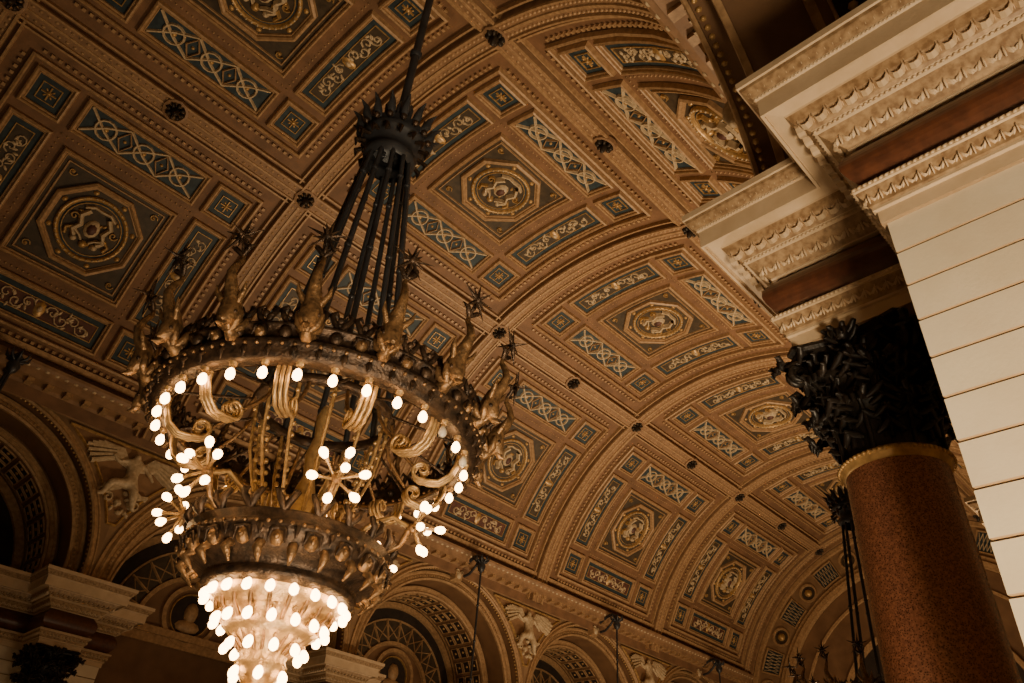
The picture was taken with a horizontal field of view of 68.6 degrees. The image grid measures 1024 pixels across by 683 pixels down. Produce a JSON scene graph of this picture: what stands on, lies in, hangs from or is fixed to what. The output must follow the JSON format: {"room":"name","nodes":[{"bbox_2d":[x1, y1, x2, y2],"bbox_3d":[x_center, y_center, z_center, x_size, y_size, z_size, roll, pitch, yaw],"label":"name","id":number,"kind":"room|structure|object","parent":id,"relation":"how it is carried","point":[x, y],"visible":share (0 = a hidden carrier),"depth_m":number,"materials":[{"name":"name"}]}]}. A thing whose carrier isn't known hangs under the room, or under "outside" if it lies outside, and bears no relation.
{"room":"assembly chamber","nodes":[
{"label":"assembly chamber","id":0,"kind":"room"},
{"bbox_2d":[0,346,32,391],"bbox_3d":[-15.522,5.061,19.562,2.940,12.029,2.940,-27,-47,36],"label":"chandelier","id":1,"kind":"object","parent":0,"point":[15,360],"visible":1,"depth_m":22.75,"materials":[{"name":"brown metal"}]},
{"bbox_2d":[0,645,98,682],"bbox_3d":[-16.821,15.110,21.402,5.100,11.160,3.640,-27,-47,36],"label":"wall pier","id":2,"kind":"object","parent":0,"point":[85,673],"depth_m":22.72,"materials":[{"name":"beige stone"}]},
{"bbox_2d":[0,390,716,682],"bbox_3d":[-3.889,13.063,34.192,3.824,5.060,50.000,-27,-47,36],"label":"wall","id":3,"kind":"structure","parent":0,"point":[51,474],"depth_m":26.59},
{"bbox_2d":[0,473,25,569],"bbox_3d":[-19.187,6.087,22.985,0.250,9.000,10.000,-27,-47,36],"label":"lunette","id":4,"kind":"object","parent":3,"relation":"attached to","point":[12,524],"depth_m":25.58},
{"bbox_2d":[0,564,155,668],"bbox_3d":[-15.543,9.413,24.663,7.398,2.020,5.260,-27,-47,36],"label":"entablature","id":5,"kind":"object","parent":3,"relation":"attached to","point":[52,605],"depth_m":22.92,"materials":[{"name":"stone"}]},
{"bbox_2d":[69,422,199,526],"bbox_3d":[-12.922,4.841,25.292,0.505,2.794,4.936,-27,-47,36],"label":"relief","id":6,"kind":"object","parent":3,"relation":"attached to","point":[129,476],"visible":0.98,"depth_m":25.33,"materials":[{"name":"beige stone"}]},
{"bbox_2d":[94,530,239,682],"bbox_3d":[-12.304,10.792,28.507,0.250,9.000,10.000,-27,-47,36],"label":"lunette","id":7,"kind":"object","parent":3,"relation":"attached to","point":[175,643],"depth_m":28.12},
{"bbox_2d":[276,647,385,682],"bbox_3d":[-8.660,14.117,30.185,7.398,2.020,5.260,-27,-47,36],"label":"trim","id":8,"kind":"structure","parent":3,"relation":"attached to","point":[324,664],"depth_m":28.42,"materials":[{"name":"stone"}]},
{"bbox_2d":[0,344,753,682],"bbox_3d":[-5.455,7.889,32.041,1.080,1.200,60.500,-27,-47,36],"label":"trim","id":9,"kind":"structure","parent":3,"relation":"attached to","point":[40,376],"depth_m":33.69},
{"bbox_2d":[354,554,412,609],"bbox_3d":[-6.039,9.546,30.814,0.505,2.794,4.936,-27,-47,36],"label":"relief","id":10,"kind":"object","parent":3,"relation":"attached to","point":[400,560],"visible":0.03,"depth_m":32.59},
{"bbox_2d":[356,600,454,682],"bbox_3d":[-5.422,15.496,34.029,0.250,9.000,10.000,-27,-47,36],"label":"lunette","id":11,"kind":"object","parent":3,"relation":"attached to","point":[397,635],"depth_m":35.42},
{"bbox_2d":[463,554,489,682],"bbox_3d":[-1.756,14.470,30.606,2.940,12.029,2.940,-27,-47,36],"label":"chandelier","id":12,"kind":"object","parent":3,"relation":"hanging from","point":[480,563],"visible":1,"depth_m":33.62,"materials":[{"name":"brown metal"}]},
{"bbox_2d":[493,594,560,666],"bbox_3d":[0.844,14.251,36.336,0.505,2.794,4.936,-27,-47,36],"label":"relief","id":13,"kind":"object","parent":3,"relation":"attached to","point":[528,625],"visible":1,"depth_m":36.37,"materials":[{"name":"beige stone"}]},
{"bbox_2d":[530,654,571,682],"bbox_3d":[1.461,20.201,39.551,0.250,9.000,10.000,-27,-47,36],"label":"lunette","id":14,"kind":"object","parent":3,"relation":"attached to","point":[547,670],"depth_m":41.69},
{"bbox_2d":[599,613,623,682],"bbox_3d":[5.127,19.175,36.128,2.940,12.029,2.940,-27,-47,36],"label":"chandelier","id":15,"kind":"object","parent":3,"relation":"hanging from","point":[616,619],"visible":1,"depth_m":39.30,"materials":[{"name":"brown metal"}]},
{"bbox_2d":[621,645,671,682],"bbox_3d":[7.726,18.956,41.858,0.505,2.794,4.936,-27,-47,36],"label":"relief","id":16,"kind":"object","parent":3,"relation":"attached to","point":[647,669],"visible":1,"depth_m":42.08,"materials":[{"name":"beige stone"}]},
{"bbox_2d":[702,658,723,682],"bbox_3d":[12.009,23.879,41.650,2.940,12.029,2.940,-27,-47,36],"label":"chandelier","id":17,"kind":"object","parent":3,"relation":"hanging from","point":[718,664],"visible":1,"depth_m":44.94,"materials":[{"name":"brown metal"}]},
{"bbox_2d":[0,0,974,682],"bbox_3d":[2.878,0.564,27.895,22.889,9.267,60.500,-27,-47,36],"label":"ceiling","id":18,"kind":"structure","parent":0,"point":[27,41],"depth_m":26.75,"materials":[{"name":"paint"}]},
{"bbox_2d":[121,0,531,682],"bbox_3d":[-1.079,-2.552,7.665,2.940,12.029,2.940,-27,-47,36],"label":"chandelier","id":19,"kind":"object","parent":18,"relation":"hanging from","point":[277,577],"visible":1,"depth_m":4.61,"materials":[{"name":"brown metal"}]},
{"bbox_2d":[0,0,979,682],"bbox_3d":[1.034,-0.752,26.452,22.800,9.136,65.970,-27,-47,36],"label":"ribs","id":20,"kind":"object","parent":18,"relation":"attached to","point":[507,34],"visible":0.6,"depth_m":27.31,"materials":[{"name":"paint"}]},
{"bbox_2d":[680,0,866,176],"bbox_3d":[1.416,-6.170,7.747,3.840,5.060,10.000,-27,-47,36],"label":"arch","id":21,"kind":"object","parent":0,"point":[738,38],"depth_m":10.26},
{"bbox_2d":[640,0,726,103],"bbox_3d":[10.664,-0.413,19.024,1.080,1.200,60.500,-27,-47,36],"label":"trim","id":22,"kind":"structure","parent":21,"relation":"attached to","point":[671,15],"depth_m":13.11,"materials":[{"name":"beige stone"}]},
{"bbox_2d":[682,0,1023,346],"bbox_3d":[5.702,-1.530,7.507,7.398,2.020,5.260,-27,-47,36],"label":"entablature","id":23,"kind":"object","parent":21,"relation":"attached to","point":[892,109],"depth_m":7.24,"materials":[{"name":"stone"}]},
{"bbox_2d":[749,515,1023,682],"bbox_3d":[22.983,21.608,39.369,28.800,27.500,0.350,-27,-47,36],"label":"arch","id":24,"kind":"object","parent":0,"point":[812,609],"depth_m":47.27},
{"bbox_2d":[784,485,884,682],"bbox_3d":[5.804,2.153,13.188,2.940,12.029,2.940,-27,-47,36],"label":"chandelier","id":25,"kind":"object","parent":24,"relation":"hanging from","point":[840,506],"visible":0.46,"depth_m":11.68,"materials":[{"name":"brown metal"}]},
{"bbox_2d":[887,162,1023,644],"bbox_3d":[6.072,3.319,2.915,5.100,11.160,3.640,-27,-47,36],"label":"wall pier","id":26,"kind":"object","parent":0,"point":[960,255],"visible":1,"depth_m":5.71,"materials":[{"name":"stone"}]},
{"label":"floor","id":27,"kind":"structure","parent":0,"visible":0},
{"bbox_2d":[9,642,85,682],"bbox_3d":[-14.275,13.751,19.387,1.741,11.125,1.741,-27,-47,36],"label":"column","id":28,"kind":"structure","parent":27,"relation":"on","point":[40,662],"depth_m":22.02,"materials":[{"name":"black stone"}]},
{"bbox_2d":[768,307,1021,682],"bbox_3d":[3.534,4.578,5.005,1.741,11.125,1.741,-27,-47,36],"label":"column","id":29,"kind":"structure","parent":27,"relation":"on","point":[873,396],"depth_m":6.94,"materials":[{"name":"red stone"}]},
{"bbox_3d":[10.417,9.283,10.527,1.741,11.125,1.741,-27,-47,36],"label":"column","id":30,"kind":"structure","parent":27,"relation":"on","visible":0},
{"bbox_2d":[964,495,984,525],"bbox_3d":[12.585,3.175,13.029,7.398,2.020,5.260,-27,-47,36],"label":"trim","id":31,"kind":"structure","parent":30,"relation":"on","point":[971,501],"depth_m":14.85,"materials":[{"name":"stone"}]},
{"bbox_3d":[8.299,-1.465,13.269,3.840,5.060,10.000,-27,-47,36],"label":"wall","id":32,"kind":"structure","parent":0,"visible":0},
{"bbox_2d":[684,9,736,127],"bbox_3d":[3.663,-3.701,11.898,0.505,2.794,4.936,-27,-47,36],"label":"relief","id":33,"kind":"object","parent":32,"relation":"attached to","point":[728,118],"visible":0.02,"depth_m":11.39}
]}

